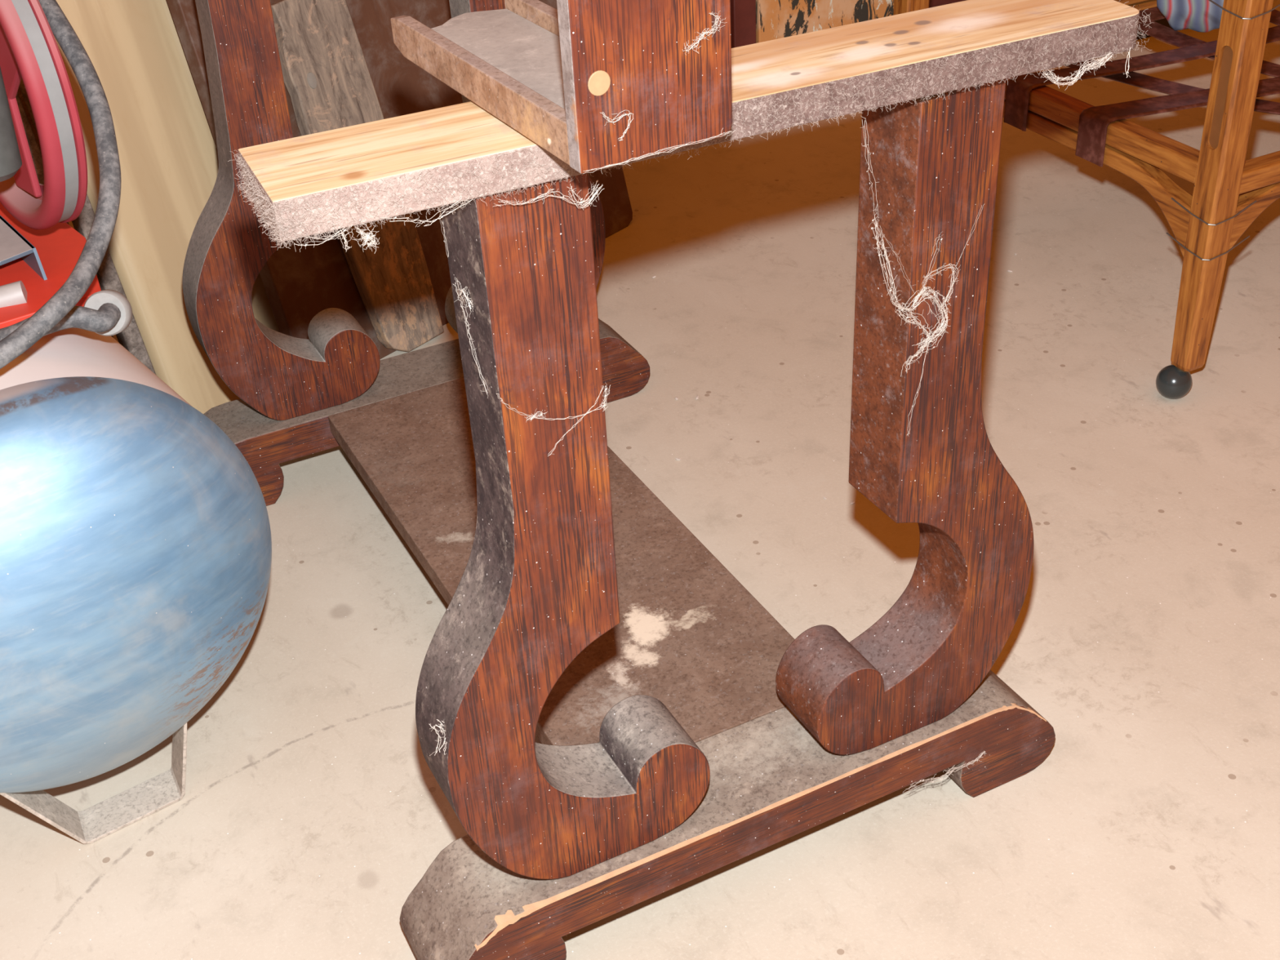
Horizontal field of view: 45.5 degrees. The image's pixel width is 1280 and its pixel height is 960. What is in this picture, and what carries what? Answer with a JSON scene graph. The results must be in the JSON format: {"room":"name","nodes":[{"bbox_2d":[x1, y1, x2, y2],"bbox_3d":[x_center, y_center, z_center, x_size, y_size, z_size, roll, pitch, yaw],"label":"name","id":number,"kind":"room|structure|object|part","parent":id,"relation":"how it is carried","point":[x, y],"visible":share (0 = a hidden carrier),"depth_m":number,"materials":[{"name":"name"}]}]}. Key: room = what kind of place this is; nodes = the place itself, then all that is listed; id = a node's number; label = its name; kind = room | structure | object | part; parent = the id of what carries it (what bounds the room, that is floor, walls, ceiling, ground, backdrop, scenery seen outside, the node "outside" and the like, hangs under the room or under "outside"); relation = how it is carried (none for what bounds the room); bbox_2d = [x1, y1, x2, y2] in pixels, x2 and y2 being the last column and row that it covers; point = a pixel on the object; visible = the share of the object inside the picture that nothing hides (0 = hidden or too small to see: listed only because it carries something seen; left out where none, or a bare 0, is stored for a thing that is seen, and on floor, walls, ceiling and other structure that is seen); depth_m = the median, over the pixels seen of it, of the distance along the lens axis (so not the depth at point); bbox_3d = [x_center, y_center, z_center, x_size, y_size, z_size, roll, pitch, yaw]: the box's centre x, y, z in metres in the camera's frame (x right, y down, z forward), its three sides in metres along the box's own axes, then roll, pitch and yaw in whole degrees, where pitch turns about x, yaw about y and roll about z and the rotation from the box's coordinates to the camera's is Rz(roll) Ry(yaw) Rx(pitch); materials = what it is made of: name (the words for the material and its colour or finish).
{"room":"storage room","nodes":[
{"label":"storage room","id":0,"kind":"room"},
{"bbox_2d":[17,86,41,153],"bbox_3d":[-0.277,-1.934,2.294,8.000,2.600,0.120,-18,36,-21],"label":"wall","id":1,"kind":"structure","parent":0,"point":[19,91],"depth_m":2.58,"materials":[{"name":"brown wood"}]},
{"bbox_2d":[0,0,1279,959],"bbox_3d":[0.570,-0.011,1.742,8.000,0.080,5.700,-18,36,-21],"label":"floor","id":2,"kind":"structure","parent":0,"point":[1145,632],"depth_m":1.49,"materials":[{"name":"concrete"}]},
{"bbox_2d":[15,92,113,337],"bbox_3d":[-0.700,-0.444,1.646,0.215,0.882,0.028,23,42,34],"label":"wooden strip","id":3,"kind":"object","parent":2,"relation":"on","point":[35,151],"visible":0.02,"depth_m":1.68,"materials":[{"name":"brown wood"}]},
{"bbox_2d":[18,77,156,375],"bbox_3d":[-0.673,-0.466,1.650,0.222,0.911,0.022,23,42,34],"label":"wooden strip","id":4,"kind":"object","parent":2,"relation":"on","point":[131,338],"visible":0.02,"depth_m":1.75,"materials":[{"name":"grey wood"}]},
{"bbox_2d":[0,0,271,844],"bbox_3d":[-0.682,-0.156,1.368,0.354,0.697,0.877,-26,39,-30],"label":"air compressor","id":5,"kind":"object","parent":2,"relation":"on","point":[135,540],"visible":1,"depth_m":1.16,"materials":[{"name":"blue paint"}]},
{"bbox_3d":[-0.557,-0.195,1.254,0.091,0.004,0.126,-23,38,-26],"label":"saddle plate","id":6,"kind":"part","parent":5,"relation":"part of","materials":[{"name":"metal"}]},
{"bbox_3d":[-0.698,-0.204,1.327,0.384,0.008,0.552,-18,36,-21],"label":"deck plate","id":7,"kind":"part","parent":5,"relation":"part of","materials":[{"name":"red paint"}]},
{"bbox_3d":[-0.705,-0.074,1.465,0.351,0.351,0.784,-26,40,-30],"label":"tank","id":8,"kind":"part","parent":5,"relation":"part of","materials":[{"name":"metal"}]},
{"bbox_2d":[53,0,279,413],"bbox_3d":[-0.451,-0.634,1.870,0.251,0.935,0.682,23,42,34],"label":"wooden board","id":9,"kind":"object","parent":2,"relation":"on","point":[168,153],"depth_m":1.77,"materials":[{"name":"beige wood"}]},
{"bbox_2d":[271,0,444,351],"bbox_3d":[-0.348,-0.372,1.889,0.118,0.448,0.116,23,41,34],"label":"plank","id":10,"kind":"object","parent":2,"relation":"on","point":[328,82],"visible":0.8,"depth_m":1.86,"materials":[{"name":"brown wood"}]},
{"bbox_2d":[166,0,632,359],"bbox_3d":[-0.319,-0.666,1.904,0.230,0.932,0.628,23,42,34],"label":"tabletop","id":11,"kind":"object","parent":2,"relation":"on","point":[298,285],"visible":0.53,"depth_m":1.91,"materials":[{"name":"brown wood"}]},
{"bbox_2d":[182,0,1152,959],"bbox_3d":[-0.097,-0.184,1.290,0.567,0.772,0.888,-18,36,-21],"label":"table base","id":12,"kind":"object","parent":2,"relation":"on","point":[685,735],"depth_m":1.06,"materials":[{"name":"brown wood"}]},
{"bbox_3d":[-0.395,-0.309,1.560,0.184,0.532,0.062,-18,36,-21],"label":"leg","id":13,"kind":"part","parent":12,"relation":"part of","materials":[{"name":"brown wood"}]},
{"bbox_2d":[293,195,474,253],"bbox_3d":[-0.131,-0.129,0.790,0.097,0.020,0.007,-16,35,-18],"label":"cobweb","id":14,"kind":"object","parent":12,"relation":"attached to","point":[361,233],"visible":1,"depth_m":0.79},
{"bbox_3d":[-0.256,-0.089,1.780,0.557,0.090,0.092,-18,36,-21],"label":"foot rail","id":15,"kind":"part","parent":12,"relation":"part of","materials":[{"name":"brown wood"}]},
{"bbox_2d":[429,719,447,755],"bbox_3d":[-0.130,0.168,0.997,0.022,0.022,0.017,-18,36,-21],"label":"cobweb","id":16,"kind":"object","parent":12,"relation":"attached to","point":[437,719],"visible":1,"depth_m":1.00},
{"bbox_2d":[438,207,488,398],"bbox_3d":[-0.102,-0.105,0.881,0.012,0.110,0.049,-18,36,-21],"label":"cobweb","id":17,"kind":"object","parent":12,"relation":"attached to","point":[463,289],"visible":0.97,"depth_m":0.88},
{"bbox_3d":[-0.090,-0.223,0.854,0.010,0.022,0.234,-20,37,-23],"label":"rail","id":18,"kind":"part","parent":12,"relation":"part of","materials":[{"name":"brown wood"}]},
{"bbox_3d":[-0.055,-0.234,0.874,0.061,0.010,0.240,-20,37,-23],"label":"panel","id":19,"kind":"part","parent":12,"relation":"part of","materials":[{"name":"brown wood"}]},
{"bbox_3d":[-0.142,-0.391,1.661,0.184,0.532,0.062,-18,36,-21],"label":"leg","id":20,"kind":"part","parent":12,"relation":"part of","materials":[{"name":"brown wood"}]},
{"bbox_3d":[-0.024,-0.247,0.884,0.010,0.022,0.234,-20,37,-23],"label":"rail","id":21,"kind":"part","parent":12,"relation":"part of","materials":[{"name":"brown wood"}]},
{"bbox_2d":[493,179,604,209],"bbox_3d":[-0.049,-0.151,0.824,0.065,0.019,0.004,-16,36,-19],"label":"cobweb","id":22,"kind":"object","parent":12,"relation":"attached to","point":[548,193],"visible":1,"depth_m":0.83},
{"bbox_2d":[496,384,610,456],"bbox_3d":[-0.048,-0.038,0.903,0.072,0.052,0.004,-18,36,-21],"label":"cobweb","id":23,"kind":"object","parent":12,"relation":"attached to","point":[605,396],"visible":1,"depth_m":0.91},
{"bbox_3d":[-0.056,-0.276,0.838,0.090,0.125,0.253,-20,37,-23],"label":"drawer","id":24,"kind":"part","parent":12,"relation":"part of","materials":[{"name":"brown wood"}]},
{"bbox_2d":[328,377,795,745],"bbox_3d":[-0.089,0.058,1.479,0.237,0.021,0.655,-18,36,-21],"label":"shelf","id":25,"kind":"object","parent":12,"relation":"attached to","point":[689,637],"depth_m":1.39,"materials":[{"name":"brown wood"}]},
{"bbox_3d":[-0.060,0.046,0.993,0.196,0.532,0.062,-18,36,-21],"label":"leg","id":26,"kind":"part","parent":12,"relation":"part of","materials":[{"name":"brown wood"}]},
{"bbox_2d":[600,110,633,140],"bbox_3d":[-0.011,-0.176,0.757,0.018,0.017,0.003,-20,37,-24],"label":"cobweb","id":27,"kind":"object","parent":12,"relation":"attached to","point":[605,116],"visible":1,"depth_m":0.76},
{"bbox_3d":[0.003,-0.222,0.750,0.090,0.125,0.012,-20,37,-23],"label":"panel","id":28,"kind":"part","parent":12,"relation":"part of","materials":[{"name":"brown wood"}]},
{"bbox_2d":[582,130,734,173],"bbox_3d":[0.011,-0.168,0.778,0.090,0.007,0.002,-20,37,-23],"label":"cobweb","id":29,"kind":"object","parent":12,"relation":"attached to","point":[651,153],"visible":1,"depth_m":0.78},
{"bbox_2d":[682,10,727,55],"bbox_3d":[0.032,-0.222,0.757,0.026,0.019,0.004,-18,36,-21],"label":"cobweb","id":30,"kind":"object","parent":12,"relation":"attached to","point":[717,22],"visible":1,"depth_m":0.76},
{"bbox_3d":[0.084,0.263,1.216,0.555,0.090,0.092,-18,36,-21],"label":"foot rail","id":31,"kind":"part","parent":12,"relation":"part of","materials":[{"name":"brown wood"}]},
{"bbox_3d":[0.197,-0.037,1.096,0.196,0.532,0.062,-18,36,-21],"label":"leg","id":32,"kind":"part","parent":12,"relation":"part of","materials":[{"name":"brown wood"}]},
{"bbox_2d":[861,116,984,435],"bbox_3d":[0.181,-0.130,0.984,0.099,0.238,0.005,-18,36,-20],"label":"cobweb","id":33,"kind":"object","parent":12,"relation":"attached to","point":[876,238],"visible":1,"depth_m":0.99},
{"bbox_2d":[902,751,985,793],"bbox_3d":[0.247,0.239,1.234,0.082,0.016,0.005,-18,36,-21],"label":"cobweb","id":34,"kind":"object","parent":12,"relation":"attached to","point":[977,758],"visible":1,"depth_m":1.24},
{"bbox_2d":[1040,47,1130,90],"bbox_3d":[0.273,-0.249,0.931,0.068,0.020,0.007,-16,36,-19],"label":"cobweb","id":35,"kind":"object","parent":12,"relation":"attached to","point":[1094,64],"visible":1,"depth_m":0.93},
{"bbox_2d":[730,0,755,48],"bbox_3d":[0.156,-1.315,2.499,0.047,1.300,0.040,-18,36,-21],"label":"post","id":36,"kind":"object","parent":2,"relation":"on","point":[743,12],"visible":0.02,"depth_m":2.79,"materials":[{"name":"red wood"}]},
{"bbox_2d":[755,0,893,43],"bbox_3d":[0.351,-1.284,2.616,0.360,1.100,0.020,-18,36,-21],"label":"board","id":37,"kind":"object","parent":2,"relation":"on","point":[775,19],"visible":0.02,"depth_m":2.84,"materials":[{"name":"orange wood"}]},
{"bbox_2d":[928,0,966,8],"bbox_3d":[0.639,-1.435,2.726,0.312,1.200,0.025,-18,36,-21],"label":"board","id":38,"kind":"object","parent":2,"relation":"on","point":[932,3],"visible":0.02,"depth_m":2.99,"materials":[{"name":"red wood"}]},
{"bbox_2d":[893,0,1279,399],"bbox_3d":[0.854,-0.609,1.984,0.875,0.620,0.611,-18,36,-21],"label":"chair","id":39,"kind":"object","parent":2,"relation":"on","point":[1206,224],"visible":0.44,"depth_m":1.71,"materials":[{"name":"brown wood"}]},
{"bbox_3d":[0.363,-0.641,2.038,0.036,0.577,0.036,-18,36,-21],"label":"leg","id":40,"kind":"part","parent":39,"relation":"part of","materials":[{"name":"brown wood"}]},
{"bbox_3d":[0.495,-0.461,1.856,0.028,0.026,0.531,-18,36,-21],"label":"seat rail","id":41,"kind":"part","parent":39,"relation":"part of","materials":[{"name":"brown wood"}]},
{"bbox_3d":[0.733,-0.713,2.217,0.792,0.026,0.028,-18,36,-21],"label":"seat rail","id":42,"kind":"part","parent":39,"relation":"part of","materials":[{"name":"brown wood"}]},
{"bbox_2d":[1156,0,1223,32],"bbox_3d":[0.765,-0.669,2.042,0.151,0.121,0.116,-18,36,-21],"label":"cloth bundle","id":43,"kind":"object","parent":39,"relation":"on","point":[1198,15],"visible":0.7,"depth_m":2.02,"materials":[{"name":"fabric"}]},
{"bbox_3d":[0.621,-0.374,1.612,0.036,0.577,0.036,-18,36,-21],"label":"leg","id":44,"kind":"part","parent":39,"relation":"part of","materials":[{"name":"brown wood"}]},
{"bbox_3d":[0.991,-0.439,1.796,0.792,0.026,0.026,-18,36,-21],"label":"seat rail","id":45,"kind":"part","parent":39,"relation":"part of","materials":[{"name":"brown wood"}]},
{"bbox_2d":[1136,17,1173,39],"bbox_3d":[0.931,-0.985,2.928,0.450,0.200,0.240,-18,36,-21],"label":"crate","id":46,"kind":"object","parent":2,"relation":"on","point":[1163,21],"visible":0.02,"depth_m":2.88,"materials":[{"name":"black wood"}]}
]}

